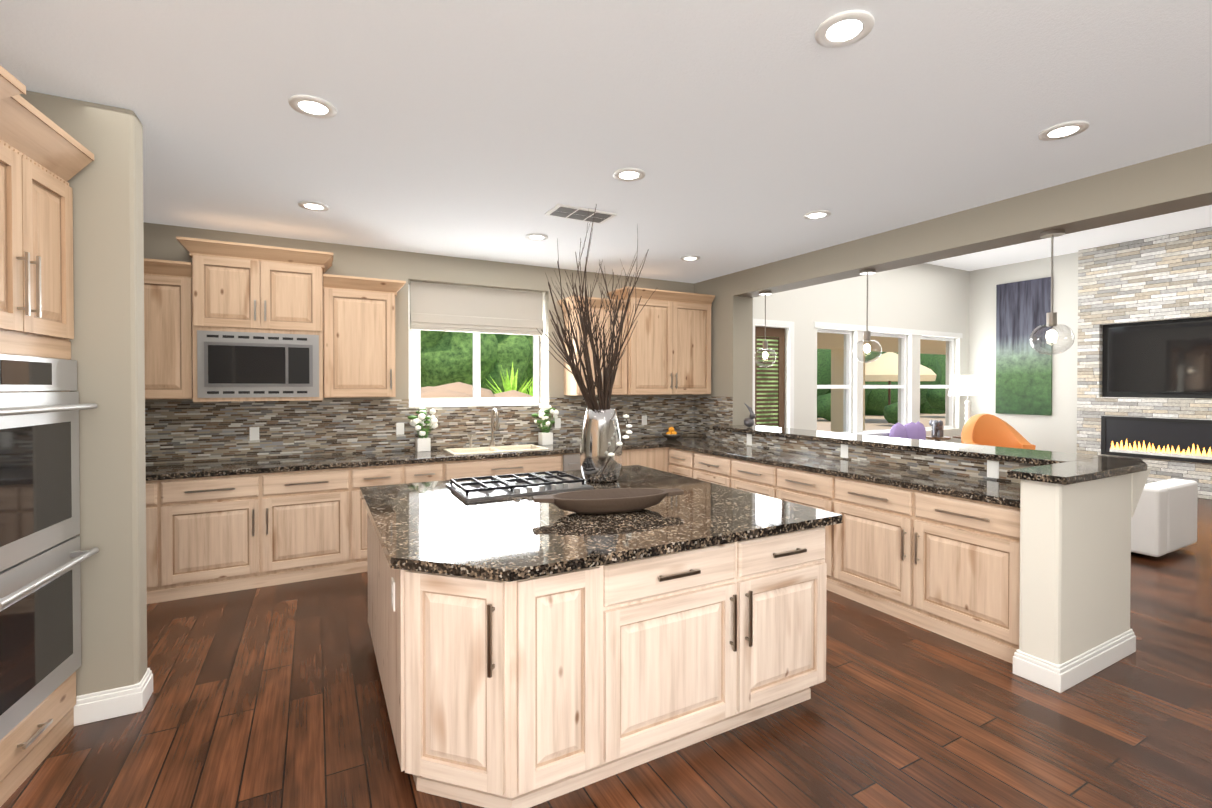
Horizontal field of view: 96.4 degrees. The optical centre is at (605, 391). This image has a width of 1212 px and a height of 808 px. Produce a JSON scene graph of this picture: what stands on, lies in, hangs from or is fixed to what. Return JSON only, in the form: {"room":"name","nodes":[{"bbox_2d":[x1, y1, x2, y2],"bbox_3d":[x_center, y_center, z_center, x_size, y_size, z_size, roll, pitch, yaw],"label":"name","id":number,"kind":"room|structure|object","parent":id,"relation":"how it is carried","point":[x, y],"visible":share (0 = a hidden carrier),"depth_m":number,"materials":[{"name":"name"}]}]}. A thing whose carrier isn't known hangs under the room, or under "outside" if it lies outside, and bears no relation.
{"room":"kitchen","nodes":[
{"label":"kitchen","id":0,"kind":"room"},
{"bbox_2d":[19,90,146,695],"bbox_3d":[-2.779,0.095,2.341,1.200,2.840,0.160,0,1,-28],"label":"wall","id":1,"kind":"structure","parent":0,"point":[107,341],"depth_m":2.51,"materials":[{"name":"beige paint"}]},
{"bbox_2d":[74,668,152,725],"bbox_3d":[-2.779,1.450,2.355,1.232,0.130,0.192,0,1,-28],"label":"baseboard","id":2,"kind":"structure","parent":1,"relation":"attached to","point":[109,704],"depth_m":2.52,"materials":[{"name":"white wood"}]},
{"bbox_2d":[143,222,693,463],"bbox_3d":[-1.564,0.061,5.660,6.480,2.840,0.380,0,1,-28],"label":"wall","id":3,"kind":"structure","parent":0,"point":[161,241],"depth_m":5.33,"materials":[{"name":"beige paint"}]},
{"bbox_2d":[144,260,175,398],"bbox_3d":[-3.752,-0.452,4.063,1.110,1.020,0.351,0,1,-28],"label":"upper cabinet","id":4,"kind":"object","parent":3,"relation":"attached to","point":[159,276],"depth_m":4.08,"materials":[{"name":"brown wood"}]},
{"bbox_2d":[176,236,335,401],"bbox_3d":[-2.850,-0.532,4.497,1.034,1.210,0.437,0,1,-28],"label":"upper cabinet","id":5,"kind":"object","parent":3,"relation":"attached to","point":[228,321],"depth_m":4.30,"materials":[{"name":"brown wood"}]},
{"bbox_2d":[336,276,395,397],"bbox_3d":[-2.225,-0.461,4.882,0.575,1.020,0.351,0,1,-28],"label":"upper cabinet","id":6,"kind":"object","parent":3,"relation":"attached to","point":[365,309],"depth_m":4.75,"materials":[{"name":"brown wood"}]},
{"bbox_2d":[408,284,548,407],"bbox_3d":[-1.349,-0.474,5.742,1.460,1.250,0.350,0,1,-28],"label":"kitchen window","id":7,"kind":"structure","parent":3,"relation":"in","point":[416,400],"depth_m":5.79,"materials":[{"name":"white"}]},
{"bbox_2d":[410,281,543,335],"bbox_3d":[-1.315,-0.856,5.674,1.400,0.475,0.064,0,1,-28],"label":"roman shade","id":8,"kind":"object","parent":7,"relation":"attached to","point":[443,307],"visible":0.96,"depth_m":5.64,"materials":[{"name":"beige fabric"}]},
{"bbox_2d":[564,296,619,395],"bbox_3d":[-0.113,-0.472,6.016,0.620,1.020,0.351,0,1,-28],"label":"upper cabinet","id":9,"kind":"object","parent":3,"relation":"attached to","point":[571,387],"depth_m":5.85,"materials":[{"name":"brown wood"}]},
{"bbox_2d":[145,396,1041,482],"bbox_3d":[-0.652,0.336,3.646,6.176,0.498,4.033,0,1,-28],"label":"tile backsplash","id":10,"kind":"structure","parent":3,"relation":"attached to","point":[182,431],"depth_m":4.97,"materials":[{"name":"tile"}]},
{"bbox_2d":[604,288,711,394],"bbox_3d":[0.642,-0.546,6.392,1.210,1.160,0.400,0,1,-28],"label":"upper cabinet","id":11,"kind":"object","parent":3,"relation":"attached to","point":[668,350],"depth_m":6.19,"materials":[{"name":"brown wood"}]},
{"bbox_2d":[0,498,1211,807],"bbox_3d":[3.030,1.526,3.777,13.080,0.050,8.250,0,1,-28],"label":"floor","id":12,"kind":"structure","parent":0,"point":[270,696],"depth_m":2.43,"materials":[{"name":"brown wood"}]},
{"bbox_2d":[0,85,55,806],"bbox_3d":[-2.465,0.245,1.814,0.725,2.552,0.456,0,1,-28],"label":"tall cabinet","id":13,"kind":"object","parent":12,"relation":"on","point":[44,159],"depth_m":2.08,"materials":[{"name":"brown wood"}]},
{"bbox_2d":[52,137,83,745],"bbox_3d":[-2.643,0.241,2.147,0.725,2.552,0.299,0,1,-28],"label":"tall cabinet","id":14,"kind":"object","parent":12,"relation":"on","point":[65,163],"depth_m":2.35,"materials":[{"name":"brown wood"}]},
{"bbox_2d":[146,476,173,603],"bbox_3d":[-3.714,1.062,3.923,1.029,0.874,0.663,0,1,-28],"label":"base cabinet","id":15,"kind":"object","parent":12,"relation":"on","point":[159,493],"depth_m":3.85,"materials":[{"name":"brown wood"}]},
{"bbox_2d":[174,472,273,599],"bbox_3d":[-3.057,1.058,4.276,0.758,0.874,0.663,0,1,-28],"label":"base cabinet","id":16,"kind":"object","parent":12,"relation":"on","point":[224,525],"depth_m":4.02,"materials":[{"name":"brown wood"}]},
{"bbox_2d":[146,440,665,479],"bbox_3d":[-1.827,0.589,4.925,5.313,0.048,0.673,0,1,-28],"label":"countertop","id":17,"kind":"structure","parent":16,"relation":"on","point":[278,464],"depth_m":4.58,"materials":[{"name":"black stone"}]},
{"bbox_2d":[408,406,437,451],"bbox_3d":[-1.753,0.355,5.191,0.287,0.428,0.188,0,1,-28],"label":"flower pot","id":18,"kind":"object","parent":17,"relation":"on","point":[423,443],"visible":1,"depth_m":5.16,"materials":[{"name":"white ceramic"}]},
{"bbox_2d":[446,444,537,451],"bbox_3d":[-1.085,0.682,5.345,0.890,0.235,0.431,0,1,-28],"label":"sink","id":19,"kind":"object","parent":17,"relation":"in","point":[502,448],"depth_m":5.44,"materials":[{"name":"beige ceramic"}]},
{"bbox_2d":[490,408,503,447],"bbox_3d":[-1.081,0.361,5.472,0.142,0.396,0.210,0,1,-28],"label":"faucet","id":20,"kind":"object","parent":17,"relation":"on","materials":[{"name":"silver metal"}]},
{"bbox_2d":[531,405,558,444],"bbox_3d":[-0.657,0.349,5.802,0.278,0.426,0.186,0,1,-28],"label":"flower pot","id":21,"kind":"object","parent":17,"relation":"on","point":[545,436],"visible":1,"depth_m":5.76,"materials":[{"name":"white ceramic"}]},
{"bbox_2d":[274,464,361,584],"bbox_3d":[-2.515,1.055,4.567,0.768,0.874,0.663,0,1,-28],"label":"base cabinet","id":22,"kind":"object","parent":12,"relation":"on","point":[318,511],"depth_m":4.31,"materials":[{"name":"brown wood"}]},
{"bbox_2d":[362,464,413,571],"bbox_3d":[-2.061,1.053,4.810,0.558,0.874,0.663,0,1,-28],"label":"base cabinet","id":23,"kind":"object","parent":12,"relation":"on","point":[372,474],"depth_m":4.52,"materials":[{"name":"brown wood"}]},
{"bbox_2d":[414,460,453,482],"bbox_3d":[-1.731,1.051,4.987,0.488,0.874,0.663,0,1,-28],"label":"base cabinet","id":24,"kind":"object","parent":12,"relation":"on","point":[424,470],"depth_m":4.73,"materials":[{"name":"brown wood"}]},
{"bbox_2d":[454,452,565,478],"bbox_3d":[-1.111,1.048,5.320,1.214,0.874,0.663,0,1,-28],"label":"base cabinet","id":25,"kind":"object","parent":12,"relation":"on","point":[549,461],"depth_m":5.05,"materials":[{"name":"brown wood"}]},
{"bbox_2d":[566,452,580,470],"bbox_3d":[-0.345,1.043,5.731,0.674,0.874,0.663,0,1,-28],"label":"base cabinet","id":26,"kind":"object","parent":12,"relation":"on","point":[572,458],"depth_m":5.36,"materials":[{"name":"brown wood"}]},
{"bbox_2d":[367,513,841,807],"bbox_3d":[-0.191,1.070,2.986,1.941,0.876,1.900,0,1,-28],"label":"kitchen island","id":27,"kind":"object","parent":12,"relation":"on","point":[529,652],"depth_m":2.06,"materials":[{"name":"brown wood"}]},
{"bbox_2d":[360,465,841,600],"bbox_3d":[-0.187,0.612,2.983,2.010,0.040,1.890,0,1,-28],"label":"island countertop","id":28,"kind":"structure","parent":27,"relation":"on","point":[431,535],"depth_m":2.46,"materials":[{"name":"black stone"}]},
{"bbox_2d":[446,470,592,500],"bbox_3d":[-0.542,0.567,3.348,0.770,0.045,0.530,0,1,-28],"label":"cooktop","id":29,"kind":"object","parent":28,"relation":"in","point":[497,487],"depth_m":3.25,"materials":[{"name":"silver metal"}]},
{"bbox_2d":[536,204,657,482],"bbox_3d":[-0.037,-0.266,3.555,0.748,1.703,0.896,0,1,-28],"label":"vase","id":30,"kind":"object","parent":28,"relation":"on","point":[601,452],"visible":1,"depth_m":3.49,"materials":[{"name":"silver metal"}]},
{"bbox_2d":[532,488,683,513],"bbox_3d":[0.020,0.551,2.713,0.764,0.086,0.287,0,1,-28],"label":"dough bowl","id":31,"kind":"object","parent":28,"relation":"on","point":[608,501],"visible":1,"depth_m":2.65,"materials":[{"name":"brown wood"}]},
{"bbox_2d":[622,448,665,471],"bbox_3d":[0.242,1.040,6.060,0.670,0.874,0.638,0,1,-28],"label":"base cabinet","id":32,"kind":"object","parent":12,"relation":"on","point":[655,458],"depth_m":5.80,"materials":[{"name":"brown wood"}]},
{"bbox_2d":[666,448,685,476],"bbox_3d":[1.059,1.042,5.834,0.599,0.874,0.514,0,1,-28],"label":"base cabinet","id":33,"kind":"object","parent":12,"relation":"on","point":[675,458],"depth_m":5.78,"materials":[{"name":"brown wood"}]},
{"bbox_2d":[686,452,721,484],"bbox_3d":[1.281,1.047,5.420,0.599,0.874,0.718,0,1,-28],"label":"base cabinet","id":34,"kind":"object","parent":12,"relation":"on","point":[699,466],"depth_m":5.36,"materials":[{"name":"brown wood"}]},
{"bbox_2d":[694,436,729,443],"bbox_3d":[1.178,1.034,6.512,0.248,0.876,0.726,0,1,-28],"label":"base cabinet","id":35,"kind":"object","parent":12,"relation":"on","point":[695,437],"depth_m":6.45,"materials":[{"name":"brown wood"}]},
{"bbox_2d":[722,456,821,509],"bbox_3d":[1.683,1.054,4.672,0.599,0.874,1.277,0,1,-28],"label":"base cabinet","id":36,"kind":"object","parent":12,"relation":"on","point":[786,484],"depth_m":4.55,"materials":[{"name":"brown wood"}]},
{"bbox_2d":[822,476,897,617],"bbox_3d":[2.094,1.062,3.906,0.599,0.874,0.758,0,1,-28],"label":"base cabinet","id":37,"kind":"object","parent":12,"relation":"on","point":[861,551],"depth_m":3.81,"materials":[{"name":"brown wood"}]},
{"bbox_2d":[926,436,950,440],"bbox_3d":[5.618,1.105,9.185,0.380,0.680,0.380,0,1,-28],"label":"coffee table","id":38,"kind":"object","parent":12,"relation":"on","point":[936,438],"visible":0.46,"depth_m":9.07,"materials":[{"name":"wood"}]},
{"bbox_2d":[929,420,943,436],"bbox_3d":[5.562,0.615,9.125,0.424,0.298,0.242,0,1,-28],"label":"elephant statue","id":39,"kind":"object","parent":38,"relation":"on","point":[937,426],"visible":1,"depth_m":9.06,"materials":[{"name":"grey metal"}]},
{"bbox_2d":[898,488,1019,663],"bbox_3d":[2.370,1.067,3.392,0.599,0.874,0.703,0,1,-28],"label":"base cabinet","id":40,"kind":"object","parent":12,"relation":"on","point":[936,552],"depth_m":3.23,"materials":[{"name":"brown wood"}]},
{"bbox_2d":[634,436,1020,507],"bbox_3d":[1.579,0.593,4.846,0.613,0.040,4.033,0,1,-28],"label":"countertop","id":41,"kind":"structure","parent":40,"relation":"on","point":[942,484],"depth_m":3.96,"materials":[{"name":"black stone"}]},
{"bbox_2d":[661,427,681,439],"bbox_3d":[0.774,0.484,6.363,0.250,0.146,0.250,0,1,-28],"label":"fruit bowl","id":42,"kind":"object","parent":41,"relation":"on","point":[671,434],"visible":1,"depth_m":6.30,"materials":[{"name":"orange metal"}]},
{"bbox_2d":[961,413,1035,449],"bbox_3d":[6.274,0.910,8.674,0.988,1.080,0.992,0,1,-28],"label":"leather armchair","id":43,"kind":"object","parent":12,"relation":"on","point":[985,429],"visible":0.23,"depth_m":8.95,"materials":[{"name":"orange leather"}]},
{"bbox_2d":[1019,473,1131,664],"bbox_3d":[2.624,0.984,3.015,0.870,1.050,0.182,0,1,-28],"label":"end cap","id":44,"kind":"object","parent":12,"relation":"on","point":[1075,558],"visible":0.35,"depth_m":2.85,"materials":[{"name":"white paint"}]},
{"bbox_2d":[1013,629,1135,692],"bbox_3d":[2.624,1.444,3.020,0.902,0.130,0.214,0,1,-28],"label":"baseboard","id":45,"kind":"structure","parent":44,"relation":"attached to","point":[1061,678],"depth_m":2.85,"materials":[{"name":"white wood"}]},
{"bbox_2d":[1131,467,1151,516],"bbox_3d":[3.126,0.591,3.281,0.270,0.270,0.182,0,1,-28],"label":"corbel","id":46,"kind":"object","parent":44,"relation":"attached to","point":[1138,481],"visible":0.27,"depth_m":3.17,"materials":[{"name":"white paint"}]},
{"bbox_2d":[1131,478,1197,556],"bbox_3d":[5.024,1.162,5.354,1.050,0.645,0.950,0,1,-28],"label":"ottoman","id":47,"kind":"object","parent":12,"relation":"on","point":[1164,520],"visible":0.35,"depth_m":4.81,"materials":[{"name":"white fabric"}]},
{"bbox_3d":[6.394,1.116,9.579,0.460,0.650,0.460,0,1,-28],"label":"side table","id":48,"kind":"object","parent":12,"relation":"on","visible":0},
{"bbox_2d":[948,375,988,423],"bbox_3d":[6.394,0.249,9.570,0.600,1.080,0.600,0,1,-28],"label":"table lamp","id":49,"kind":"object","parent":48,"relation":"on","point":[968,385],"visible":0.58,"depth_m":9.37,"materials":[{"name":"white fabric"}]},
{"bbox_2d":[0,0,1211,282],"bbox_3d":[0.209,-1.353,2.183,6.630,0.060,8.160,0,1,-28],"label":"ceiling","id":50,"kind":"structure","parent":0,"point":[744,134],"depth_m":2.56,"materials":[{"name":"white paint"}]},
{"bbox_2d":[288,95,336,118],"bbox_3d":[-1.357,-1.320,2.511,0.199,0.010,0.199,0,1,-34],"label":"recessed light","id":51,"kind":"object","parent":50,"relation":"in","point":[308,105],"depth_m":2.50,"materials":[{"name":"white plastic"}]},
{"bbox_2d":[298,201,328,210],"bbox_3d":[-2.099,-1.334,3.895,0.199,0.010,0.199,0,1,23],"label":"recessed light","id":52,"kind":"object","parent":50,"relation":"in","point":[309,205],"depth_m":3.89,"materials":[{"name":"white plastic"}]},
{"bbox_2d":[525,233,547,240],"bbox_3d":[-0.601,-1.342,4.698,0.199,0.010,0.199,0,1,23],"label":"recessed light","id":53,"kind":"object","parent":50,"relation":"in","point":[532,236],"depth_m":4.67,"materials":[{"name":"white plastic"}]},
{"bbox_2d":[545,203,616,223],"bbox_3d":[-0.190,-1.335,4.080,0.480,0.013,0.260,0,1,-28],"label":"ceiling vent","id":54,"kind":"object","parent":50,"relation":"in","point":[571,212],"visible":0.94,"depth_m":4.06,"materials":[{"name":"white metal"}]},
{"bbox_2d":[613,167,644,181],"bbox_3d":[0.141,-1.328,3.315,0.199,0.010,0.199,0,1,-34],"label":"recessed light","id":55,"kind":"object","parent":50,"relation":"in","point":[628,174],"depth_m":3.30,"materials":[{"name":"white plastic"}]},
{"bbox_2d":[680,255,699,260],"bbox_3d":[0.852,-1.350,5.479,0.199,0.010,0.199,0,1,23],"label":"recessed light","id":56,"kind":"object","parent":50,"relation":"in","point":[690,257],"depth_m":5.47,"materials":[{"name":"white plastic"}]},
{"bbox_2d":[803,210,830,219],"bbox_3d":[1.595,-1.336,4.095,0.199,0.010,0.199,0,1,-34],"label":"recessed light","id":57,"kind":"object","parent":50,"relation":"in","point":[818,214],"depth_m":4.07,"materials":[{"name":"white plastic"}]},
{"bbox_2d":[815,10,874,47],"bbox_3d":[0.864,-1.314,1.967,0.199,0.010,0.199,0,1,23],"label":"recessed light","id":58,"kind":"object","parent":50,"relation":"in","point":[844,28],"depth_m":1.95,"materials":[{"name":"white plastic"}]},
{"bbox_2d":[1038,120,1088,140],"bbox_3d":[2.318,-1.322,2.747,0.199,0.010,0.199,0,1,23],"label":"recessed light","id":59,"kind":"object","parent":50,"relation":"in","point":[1067,129],"depth_m":2.73,"materials":[{"name":"white plastic"}]},
{"bbox_2d":[694,273,752,436],"bbox_3d":[1.421,-0.379,6.628,0.300,3.700,0.730,0,1,-28],"label":"wall","id":60,"kind":"structure","parent":0,"point":[731,345],"depth_m":6.34,"materials":[{"name":"beige paint"}]},
{"bbox_2d":[753,263,969,442],"bbox_3d":[4.059,-0.401,8.849,6.450,3.700,0.250,0,1,-28],"label":"wall","id":61,"kind":"structure","parent":0,"point":[927,297],"depth_m":8.91,"materials":[{"name":"white paint"}]},
{"bbox_2d":[752,319,962,432],"bbox_3d":[4.282,0.188,8.916,5.220,2.520,0.175,0,1,-28],"label":"room window","id":62,"kind":"structure","parent":61,"relation":"in","point":[790,326],"depth_m":8.79,"materials":[{"name":"white wood"}]},
{"bbox_2d":[755,326,784,427],"bbox_3d":[2.347,0.259,7.912,0.670,2.392,0.045,0,1,-28],"label":"window blind","id":63,"kind":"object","parent":62,"relation":"attached to","point":[770,395],"depth_m":7.93,"materials":[{"name":"brown wood"}]},
{"bbox_2d":[850,431,889,436],"bbox_3d":[4.619,1.053,8.404,1.700,0.800,0.950,0,1,-28],"label":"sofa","id":64,"kind":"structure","parent":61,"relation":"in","point":[883,433],"depth_m":8.55,"materials":[{"name":"grey"}]},
{"bbox_2d":[889,421,925,439],"bbox_3d":[4.849,0.710,8.689,0.973,0.460,0.194,0,1,-28],"label":"pillows","id":65,"kind":"object","parent":64,"relation":"on","point":[913,430],"visible":0.62,"depth_m":8.63,"materials":[{"name":"purple fabric"}]},
{"bbox_2d":[733,143,1211,297],"bbox_3d":[3.225,-1.634,3.253,0.300,1.120,6.900,0,1,-28],"label":"header beam","id":66,"kind":"structure","parent":0,"point":[1175,182],"depth_m":3.74,"materials":[{"name":"beige paint"}]},
{"bbox_2d":[754,291,775,366],"bbox_3d":[1.762,-0.685,5.990,0.236,0.831,0.236,0,1,-28],"label":"pendant light","id":67,"kind":"object","parent":66,"relation":"hanging from","point":[765,344],"visible":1,"depth_m":5.98,"materials":[{"name":"clear glass"}]},
{"bbox_2d":[853,269,881,362],"bbox_3d":[2.355,-0.674,4.885,0.236,0.831,0.236,0,1,-28],"label":"pendant light","id":68,"kind":"object","parent":66,"relation":"hanging from","point":[867,333],"visible":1,"depth_m":4.87,"materials":[{"name":"clear glass"}]},
{"bbox_2d":[1030,229,1074,354],"bbox_3d":[3.013,-0.662,3.660,0.236,0.831,0.236,0,1,-28],"label":"pendant light","id":69,"kind":"object","parent":66,"relation":"hanging from","point":[1051,321],"visible":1,"depth_m":3.65,"materials":[{"name":"clear glass"}]},
{"bbox_2d":[969,252,1077,452],"bbox_3d":[8.726,-0.381,6.815,0.150,3.700,8.250,0,1,-28],"label":"wall","id":70,"kind":"structure","parent":0,"point":[1056,431],"depth_m":9.18,"materials":[{"name":"white paint"}]},
{"bbox_2d":[996,277,1052,415],"bbox_3d":[7.231,-0.762,9.390,0.043,2.310,0.830,0,1,-28],"label":"canvas art","id":71,"kind":"object","parent":70,"relation":"attached to","point":[1023,375],"visible":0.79,"depth_m":9.37},
{"bbox_2d":[1077,227,1211,499],"bbox_3d":[9.023,-0.371,5.953,0.138,3.698,6.148,0,1,-28],"label":"cladding","id":72,"kind":"object","parent":70,"relation":"attached to","point":[1167,278],"visible":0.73,"depth_m":7.97,"materials":[{"name":"beige stone"}]},
{"bbox_2d":[1101,416,1211,463],"bbox_3d":[8.009,0.676,7.683,0.020,0.590,1.540,0,1,-28],"label":"fireplace","id":73,"kind":"object","parent":72,"relation":"attached to","point":[1188,440],"visible":1,"depth_m":7.80,"materials":[{"name":"black metal"},{"name":"glass"}]},
{"bbox_2d":[1107,320,1211,397],"bbox_3d":[8.165,-0.444,7.522,0.070,1.067,1.850,0,1,-28],"label":"tv","id":74,"kind":"object","parent":72,"relation":"attached to","point":[1176,357],"visible":1,"depth_m":7.79,"materials":[{"name":"black"}]},
{"bbox_2d":[927,205,1211,270],"bbox_3d":[5.951,-2.245,5.306,6.450,0.060,8.250,0,1,-28],"label":"ceiling","id":75,"kind":"structure","parent":0,"point":[1180,221],"depth_m":7.98,"materials":[{"name":"white paint"}]},
{"label":"outside","id":76,"kind":"structure","parent":0,"visible":0},
{"bbox_2d":[817,413,944,431],"bbox_3d":[3.401,1.396,22.730,52.000,0.060,53.000,0,1,-28],"label":"ground","id":77,"kind":"structure","parent":76,"point":[876,422],"depth_m":23.84,"materials":[{"name":"beige"}]},
{"bbox_2d":[817,332,945,431],"bbox_3d":[10.946,-0.174,21.344,50.000,3.110,15.150,0,1,-28],"label":"patio","id":78,"kind":"structure","parent":77,"relation":"on","point":[883,367],"depth_m":15.62,"materials":[{"name":"beige paint"}]},
{"bbox_2d":[817,349,945,423],"bbox_3d":[16.858,-0.783,27.836,31.091,5.419,10.337,0,1,-28],"label":"hedge","id":79,"kind":"object","parent":77,"relation":"on","point":[932,400],"visible":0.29,"depth_m":28.15,"materials":[{"name":"green plant"}]},
{"bbox_3d":[2.103,0.966,4.715,0.180,1.050,3.310,0,1,-28],"label":"wall","id":80,"kind":"structure","parent":0,"visible":0},
{"bbox_2d":[713,425,1146,473],"bbox_3d":[2.262,0.421,4.669,0.560,0.039,3.528,0,1,-28],"label":"countertop","id":81,"kind":"structure","parent":80,"relation":"on","point":[1017,455],"depth_m":4.04,"materials":[{"name":"stone"}]},
{"bbox_2d":[744,403,755,426],"bbox_3d":[1.562,0.256,5.886,0.088,0.263,0.159,0,1,-28],"label":"bunny figurine","id":82,"kind":"object","parent":81,"relation":"on","point":[748,421],"visible":1,"depth_m":5.85,"materials":[{"name":"grey metal"}]},
{"bbox_2d":[1007,457,1124,484],"bbox_3d":[2.496,0.439,2.942,0.660,0.039,0.264,0,1,-28],"label":"countertop","id":83,"kind":"structure","parent":80,"relation":"on","point":[1062,468],"depth_m":2.89,"materials":[{"name":"stone"}]},
{"bbox_3d":[-3.563,0.928,11.383,11.000,1.110,8.400,0,1,-28],"label":"garden","id":84,"kind":"object","parent":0,"visible":0},
{"bbox_2d":[421,382,532,397],"bbox_3d":[-2.123,0.228,8.877,2.730,0.775,2.112,0,1,-28],"label":"rocks","id":85,"kind":"object","parent":84,"relation":"on","point":[457,390],"visible":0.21,"depth_m":8.44,"materials":[{"name":"beige stone"}]},
{"bbox_2d":[421,330,532,393],"bbox_3d":[-3.525,-1.600,13.712,7.207,4.315,7.223,0,1,-28],"label":"trees","id":86,"kind":"object","parent":84,"relation":"on","point":[446,357],"visible":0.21,"depth_m":10.60,"materials":[{"name":"green plant"}]},
{"bbox_2d":[481,363,532,395],"bbox_3d":[-1.762,-0.157,11.270,2.397,0.961,2.330,0,1,-28],"label":"yucca","id":87,"kind":"object","parent":84,"relation":"on","point":[510,384],"visible":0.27,"depth_m":10.88,"materials":[{"name":"green plant"}]}
]}

